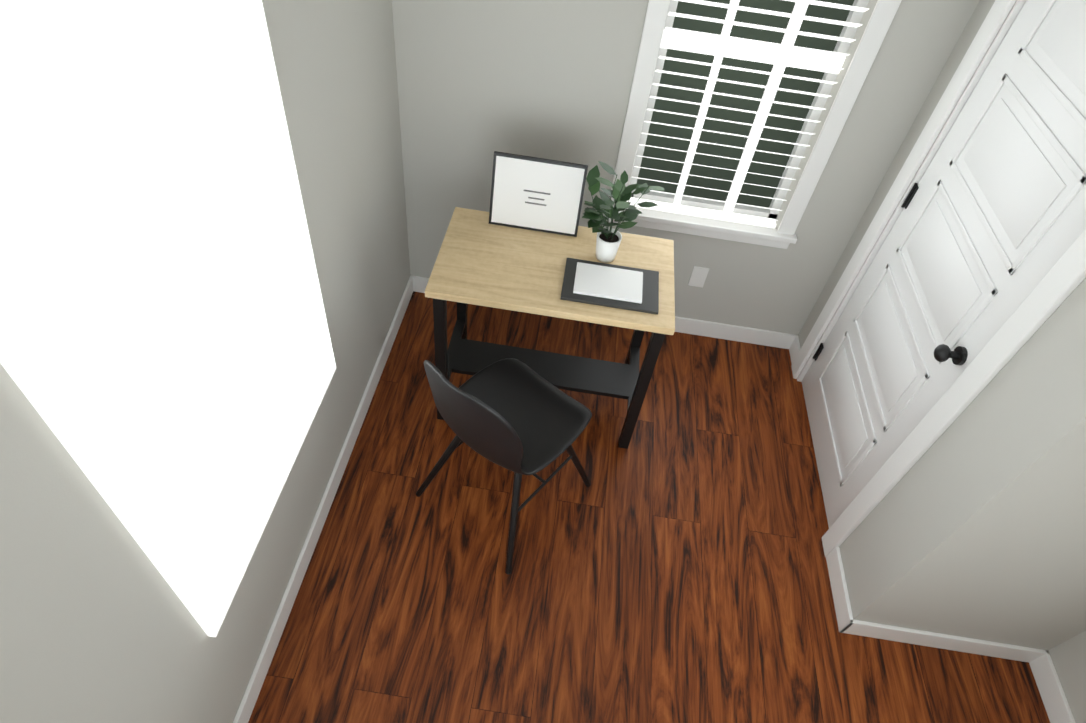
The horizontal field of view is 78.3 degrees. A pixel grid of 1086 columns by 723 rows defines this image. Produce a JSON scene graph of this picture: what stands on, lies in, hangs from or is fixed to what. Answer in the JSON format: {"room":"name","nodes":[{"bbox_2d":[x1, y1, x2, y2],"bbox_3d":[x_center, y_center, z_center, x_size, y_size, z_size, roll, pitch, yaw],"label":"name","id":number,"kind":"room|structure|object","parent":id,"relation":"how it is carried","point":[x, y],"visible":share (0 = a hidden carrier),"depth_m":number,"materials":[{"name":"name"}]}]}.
{"room":"home office","nodes":[
{"label":"home office","id":0,"kind":"room"},
{"bbox_2d":[0,0,409,722],"bbox_3d":[-1.054,1.500,-0.018,0.120,2.440,7.610,9,48,1],"label":"wall","id":1,"kind":"structure","parent":0,"point":[98,624],"depth_m":1.70,"materials":[{"name":"grey paint"}]},
{"bbox_2d":[0,0,335,636],"bbox_3d":[-0.710,-0.121,1.461,0.024,1.436,0.922,9,48,1],"label":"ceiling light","id":2,"kind":"object","parent":1,"relation":"attached to","point":[167,361],"visible":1,"depth_m":1.24,"materials":[{"name":"white"}]},
{"bbox_2d":[233,275,416,722],"bbox_3d":[-1.099,2.292,0.848,0.014,0.095,7.370,9,48,1],"label":"baseboard","id":3,"kind":"structure","parent":1,"relation":"attached to","point":[244,712],"depth_m":2.39,"materials":[{"name":"white wood"}]},
{"bbox_2d":[606,0,901,248],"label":"window","id":4,"kind":"structure","parent":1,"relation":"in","point":[783,236],"depth_m":2.52,"materials":[{"name":"white wood"}]},
{"bbox_2d":[626,0,868,227],"bbox_3d":[0.741,-1.077,2.392,0.652,1.321,0.056,9,48,1],"label":"window blinds","id":5,"kind":"object","parent":4,"relation":"attached to","point":[725,37],"visible":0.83,"depth_m":2.46,"materials":[{"name":"white"}]},
{"bbox_2d":[248,291,1049,722],"bbox_3d":[0.174,2.557,0.905,2.850,0.100,7.610,9,48,1],"label":"floor","id":6,"kind":"structure","parent":0,"point":[670,565],"depth_m":2.42,"materials":[{"name":"brown wood"}]},
{"bbox_2d":[416,435,590,573],"bbox_3d":[-0.125,0.360,2.477,0.490,0.459,0.516,35,53,22],"label":"chair legs","id":7,"kind":"object","parent":6,"relation":"on","point":[455,443],"visible":0.33,"depth_m":2.39,"materials":[{"name":"black metal"}]},
{"bbox_2d":[424,358,591,474],"bbox_3d":[-0.090,0.073,2.148,0.548,0.461,0.571,9,48,1],"label":"seat","id":8,"kind":"object","parent":7,"relation":"attached to","point":[516,416],"visible":1,"depth_m":2.25,"materials":[{"name":"black plastic"}]},
{"bbox_2d":[425,207,674,448],"bbox_3d":[0.017,-0.104,2.707,0.860,0.755,0.500,9,48,1],"label":"desk","id":9,"kind":"object","parent":6,"relation":"on","point":[481,260],"visible":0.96,"depth_m":2.47,"materials":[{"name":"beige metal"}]},
{"bbox_2d":[489,151,587,236],"bbox_3d":[-0.019,-0.639,2.493,0.340,0.272,0.138,9,48,1],"label":"framed picture","id":10,"kind":"object","parent":9,"relation":"on","point":[536,194],"visible":1,"depth_m":2.46,"materials":[{"name":"black"}]},
{"bbox_2d":[560,258,658,313],"bbox_3d":[0.242,-0.274,2.364,0.340,0.022,0.220,9,48,1],"label":"desk pad","id":11,"kind":"object","parent":9,"relation":"on","point":[611,285],"visible":1,"depth_m":2.34,"materials":[{"name":"grey leather"}]},
{"bbox_2d":[582,161,663,262],"bbox_3d":[0.263,-0.525,2.365,0.257,0.359,0.252,9,48,1],"label":"plant","id":12,"kind":"object","parent":9,"relation":"on","point":[608,240],"visible":1,"depth_m":2.33,"materials":[{"name":"green plant"}]},
{"bbox_2d":[392,0,979,334],"bbox_3d":[0.749,-1.021,2.488,2.850,2.440,0.120,9,48,1],"label":"wall","id":13,"kind":"structure","parent":0,"point":[479,82],"depth_m":2.58,"materials":[{"name":"grey paint"}]},
{"bbox_2d":[413,276,799,354],"bbox_3d":[0.308,-0.240,3.314,1.900,0.095,0.014,9,48,1],"label":"baseboard","id":14,"kind":"structure","parent":13,"relation":"attached to","point":[791,342],"depth_m":3.29,"materials":[{"name":"white wood"}]},
{"bbox_2d":[688,266,708,287],"bbox_3d":[0.719,-0.391,3.083,0.070,0.115,0.006,9,48,1],"label":"electrical outlet","id":15,"kind":"object","parent":13,"relation":"attached to","point":[698,276],"visible":1,"depth_m":3.08,"materials":[{"name":"white plastic"}]},
{"bbox_2d":[798,0,1085,624],"bbox_3d":[1.333,-0.358,1.965,0.120,2.440,1.410,9,48,1],"label":"wall","id":16,"kind":"structure","parent":0,"point":[1004,452],"depth_m":1.85,"materials":[{"name":"grey paint"}]},
{"bbox_2d":[791,0,1085,556],"bbox_3d":[1.318,-0.306,2.136,0.138,2.115,1.010,9,48,1],"label":"door frame","id":17,"kind":"structure","parent":16,"relation":"attached to","point":[1057,285],"depth_m":2.12,"materials":[{"name":"white wood"}]},
{"bbox_2d":[801,0,1085,527],"bbox_3d":[1.260,-0.284,2.172,0.118,2.006,0.812,9,48,1],"label":"door","id":18,"kind":"structure","parent":16,"relation":"in","point":[987,230],"depth_m":2.05,"materials":[{"name":"white wood"}]},
{"bbox_2d":[888,469,1085,649],"bbox_3d":[1.650,0.174,1.526,0.680,2.440,0.120,9,48,1],"label":"wall","id":19,"kind":"structure","parent":0,"point":[1022,582],"depth_m":2.04,"materials":[{"name":"grey paint"}]},
{"bbox_2d":[837,611,1044,662],"bbox_3d":[1.390,0.983,2.349,0.664,0.095,0.014,9,48,1],"label":"baseboard","id":20,"kind":"structure","parent":19,"relation":"attached to","point":[846,624],"depth_m":2.33,"materials":[{"name":"white wood"}]},
{"bbox_2d":[1048,631,1085,722],"bbox_3d":[1.637,1.963,-0.090,0.120,2.440,7.490,9,48,1],"label":"wall","id":21,"kind":"structure","parent":0,"point":[1068,657],"depth_m":2.20,"materials":[{"name":"grey paint"}]},
{"bbox_2d":[1029,650,1074,722],"bbox_3d":[1.381,3.205,0.343,0.014,0.095,5.960,9,48,1],"label":"baseboard","id":22,"kind":"structure","parent":21,"relation":"attached to","point":[1051,691],"depth_m":2.26,"materials":[{"name":"white wood"}]},
{"label":"outside","id":23,"kind":"structure","parent":0,"visible":0},
{"bbox_2d":[636,0,853,207],"bbox_3d":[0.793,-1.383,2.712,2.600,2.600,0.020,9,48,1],"label":"window glass","id":24,"kind":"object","parent":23,"point":[831,13],"depth_m":2.97,"materials":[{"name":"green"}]}
]}

